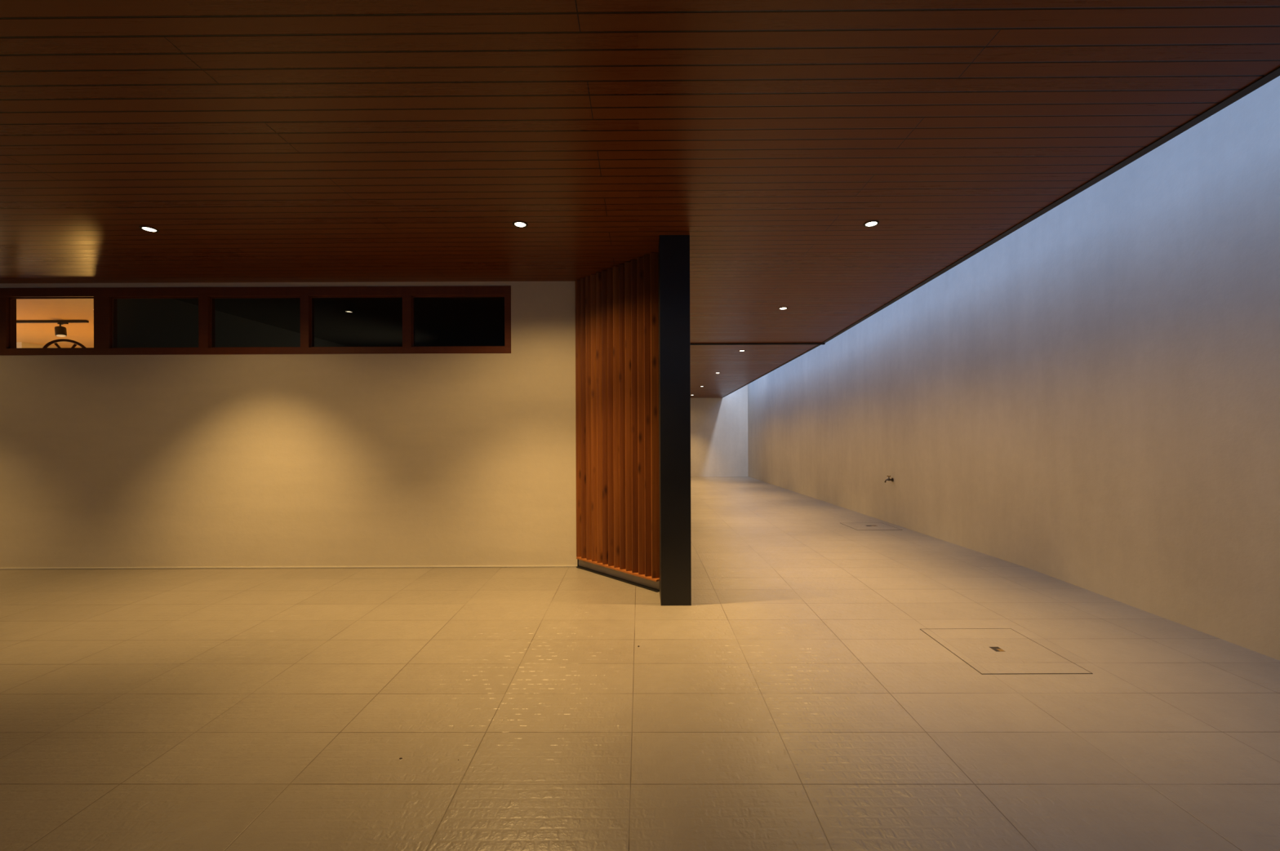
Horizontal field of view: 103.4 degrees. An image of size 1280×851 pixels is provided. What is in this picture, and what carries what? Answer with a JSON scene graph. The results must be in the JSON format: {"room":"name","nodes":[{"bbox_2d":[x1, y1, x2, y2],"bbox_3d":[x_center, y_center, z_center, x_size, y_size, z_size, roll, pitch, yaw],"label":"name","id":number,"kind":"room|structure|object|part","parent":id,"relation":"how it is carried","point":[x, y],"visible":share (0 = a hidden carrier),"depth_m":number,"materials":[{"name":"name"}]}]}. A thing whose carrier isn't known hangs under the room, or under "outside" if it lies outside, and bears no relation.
{"room":"covered carport","nodes":[
{"label":"covered carport","id":0,"kind":"room"},
{"bbox_2d":[16,342,57,348],"bbox_3d":[-12.710,0.176,9.350,6.579,2.869,3.300,0,0,0],"label":"wall","id":1,"kind":"structure","parent":0,"point":[19,344],"depth_m":7.78,"materials":[{"name":"beige paint"}]},
{"bbox_2d":[43,338,85,347],"bbox_3d":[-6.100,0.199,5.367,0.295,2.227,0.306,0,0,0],"label":"spoked wheel","id":2,"kind":"object","parent":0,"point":[55,341],"visible":0.21,"depth_m":5.32,"materials":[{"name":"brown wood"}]},
{"bbox_2d":[116,298,348,347],"bbox_3d":[-4.804,-0.001,7.790,0.100,2.957,6.419,0,0,0],"label":"wall partition","id":3,"kind":"structure","parent":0,"point":[141,322],"depth_m":5.23,"materials":[{"name":"grey paint"}]},
{"bbox_2d":[16,297,504,347],"bbox_3d":[-7.996,-1.372,7.938,16.020,0.188,6.525,0,0,0],"label":"ceiling","id":4,"kind":"structure","parent":0,"point":[438,321],"depth_m":6.10,"materials":[{"name":"grey paint"}]},
{"bbox_2d":[16,320,88,337],"bbox_3d":[-8.617,-1.173,6.144,3.777,0.198,0.104,0,0,0],"label":"track light","id":5,"kind":"object","parent":4,"relation":"attached to","point":[60,331],"visible":1,"depth_m":6.13,"materials":[{"name":"black metal"}]},
{"bbox_3d":[-7.029,-1.223,6.150,0.109,0.059,0.048,0,0,0],"label":"stem","id":6,"kind":"part","parent":5,"relation":"part of","materials":[{"name":"black metal"}]},
{"bbox_2d":[0,281,578,569],"bbox_3d":[-4.582,-0.013,4.615,8.037,2.618,0.220,0,0,0],"label":"wall","id":7,"kind":"structure","parent":0,"point":[395,460],"depth_m":4.50,"materials":[{"name":"paint"}]},
{"bbox_2d":[0,285,511,355],"bbox_3d":[-3.952,-0.933,4.540,5.604,0.600,0.079,0,0,0],"label":"window","id":8,"kind":"structure","parent":7,"relation":"in","point":[105,311],"depth_m":4.50,"materials":[{"name":"red wood"}]},
{"bbox_2d":[0,565,577,569],"bbox_3d":[-4.576,1.271,4.502,8.037,0.011,0.006,0,0,0],"label":"baseboard","id":9,"kind":"structure","parent":7,"relation":"attached to","point":[468,566],"depth_m":4.50,"materials":[{"name":"beige"}]},
{"bbox_2d":[0,476,1279,850],"bbox_3d":[-2.468,1.717,6.100,12.850,0.900,20.000,0,0,0],"label":"floor","id":10,"kind":"structure","parent":0,"point":[800,700],"depth_m":2.22,"materials":[{"name":"tile"}]},
{"bbox_2d":[575,252,659,592],"bbox_3d":[-0.181,-0.027,4.190,0.981,2.570,0.150,0,0,44],"label":"slatted screen","id":11,"kind":"object","parent":10,"relation":"on","point":[617,335],"visible":0.99,"depth_m":4.12,"materials":[{"name":"red wood"}]},
{"bbox_3d":[-0.203,1.169,4.146,0.959,0.017,0.050,0,0,44],"label":"rail","id":12,"kind":"part","parent":11,"relation":"part of","materials":[{"name":"grey metal"}]},
{"bbox_2d":[657,235,691,605],"bbox_3d":[0.246,-0.037,3.648,0.212,2.586,0.260,0,0,0],"label":"post","id":13,"kind":"object","parent":10,"relation":"on","point":[673,251],"visible":1,"depth_m":3.52,"materials":[{"name":"black metal"}]},
{"bbox_2d":[840,523,902,530],"bbox_3d":[2.986,1.312,6.560,0.560,0.006,0.560,0,-2,0],"label":"cover","id":14,"kind":"object","parent":10,"relation":"on","point":[858,526],"visible":1,"depth_m":6.53,"materials":[{"name":"tile"}]},
{"bbox_2d":[920,628,1093,675],"bbox_3d":[1.994,1.250,2.816,0.558,0.006,0.562,0,0,0],"label":"cover","id":15,"kind":"object","parent":10,"relation":"on","point":[986,651],"visible":1,"depth_m":2.78,"materials":[{"name":"tile"}]},
{"bbox_2d":[0,0,1279,343],"bbox_3d":[-2.964,-1.448,1.880,11.285,0.545,10.960,0,0,0],"label":"ceiling","id":16,"kind":"structure","parent":0,"point":[261,140],"depth_m":2.32,"materials":[{"name":"brown wood"}]},
{"bbox_2d":[139,226,159,232],"bbox_3d":[-3.289,-1.315,3.385,0.096,0.005,0.096,0,-2,0],"label":"recessed light","id":17,"kind":"object","parent":16,"relation":"in","point":[143,228],"visible":1,"depth_m":3.38,"materials":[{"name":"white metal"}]},
{"bbox_2d":[512,221,527,227],"bbox_3d":[-0.791,-1.328,3.334,0.096,0.005,0.096,0,-2,0],"label":"recessed light","id":18,"kind":"object","parent":16,"relation":"in","point":[517,224],"visible":1,"depth_m":3.32,"materials":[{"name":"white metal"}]},
{"bbox_2d":[778,306,787,310],"bbox_3d":[1.542,-1.262,5.440,0.096,0.005,0.096,0,-2,0],"label":"recessed light","id":19,"kind":"object","parent":16,"relation":"in","point":[782,308],"visible":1,"depth_m":5.42,"materials":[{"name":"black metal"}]},
{"bbox_2d":[863,220,879,226],"bbox_3d":[1.533,-1.337,3.348,0.096,0.005,0.096,0,-2,0],"label":"recessed light","id":20,"kind":"object","parent":16,"relation":"in","point":[873,223],"visible":1,"depth_m":3.34,"materials":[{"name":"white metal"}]},
{"bbox_2d":[821,66,1279,343],"bbox_3d":[2.536,-1.473,1.881,0.114,0.561,10.962,0,0,1],"label":"trim","id":21,"kind":"structure","parent":16,"relation":"attached to","point":[1274,73],"depth_m":2.70,"materials":[{"name":"black metal"}]},
{"bbox_2d":[690,384,747,476],"bbox_3d":[1.699,0.187,15.925,3.396,3.033,0.250,0,0,0],"label":"wall","id":22,"kind":"structure","parent":0,"point":[718,426],"depth_m":15.80,"materials":[{"name":"paint"}]},
{"bbox_2d":[689,345,816,398],"bbox_3d":[1.325,-1.078,11.581,2.618,0.435,8.418,0,0,0],"label":"ceiling","id":23,"kind":"structure","parent":0,"point":[736,369],"depth_m":9.08,"materials":[{"name":"brown wood"}]},
{"bbox_2d":[689,342,825,345],"bbox_3d":[1.390,-1.265,7.351,2.591,0.181,0.042,0,0,0],"label":"trim","id":24,"kind":"structure","parent":23,"relation":"attached to","point":[758,344],"depth_m":7.33,"materials":[{"name":"black metal"}]},
{"bbox_2d":[721,345,819,398],"bbox_3d":[2.592,-1.086,11.581,0.036,0.450,8.418,0,0,0],"label":"trim","id":25,"kind":"structure","parent":23,"relation":"attached to","point":[816,345],"depth_m":9.45,"materials":[{"name":"black metal"}]},
{"bbox_2d":[747,75,1279,660],"bbox_3d":[3.636,-0.353,6.100,0.524,4.016,20.000,0,0,0],"label":"wall","id":26,"kind":"structure","parent":0,"point":[1089,398],"depth_m":3.70,"materials":[{"name":"paint"}]},
{"bbox_2d":[884,475,893,482],"bbox_3d":[3.323,0.718,6.750,0.112,0.090,0.057,0,0,0],"label":"tap","id":27,"kind":"object","parent":26,"relation":"attached to","point":[888,479],"visible":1,"depth_m":6.74,"materials":[{"name":"silver metal"}]}
]}

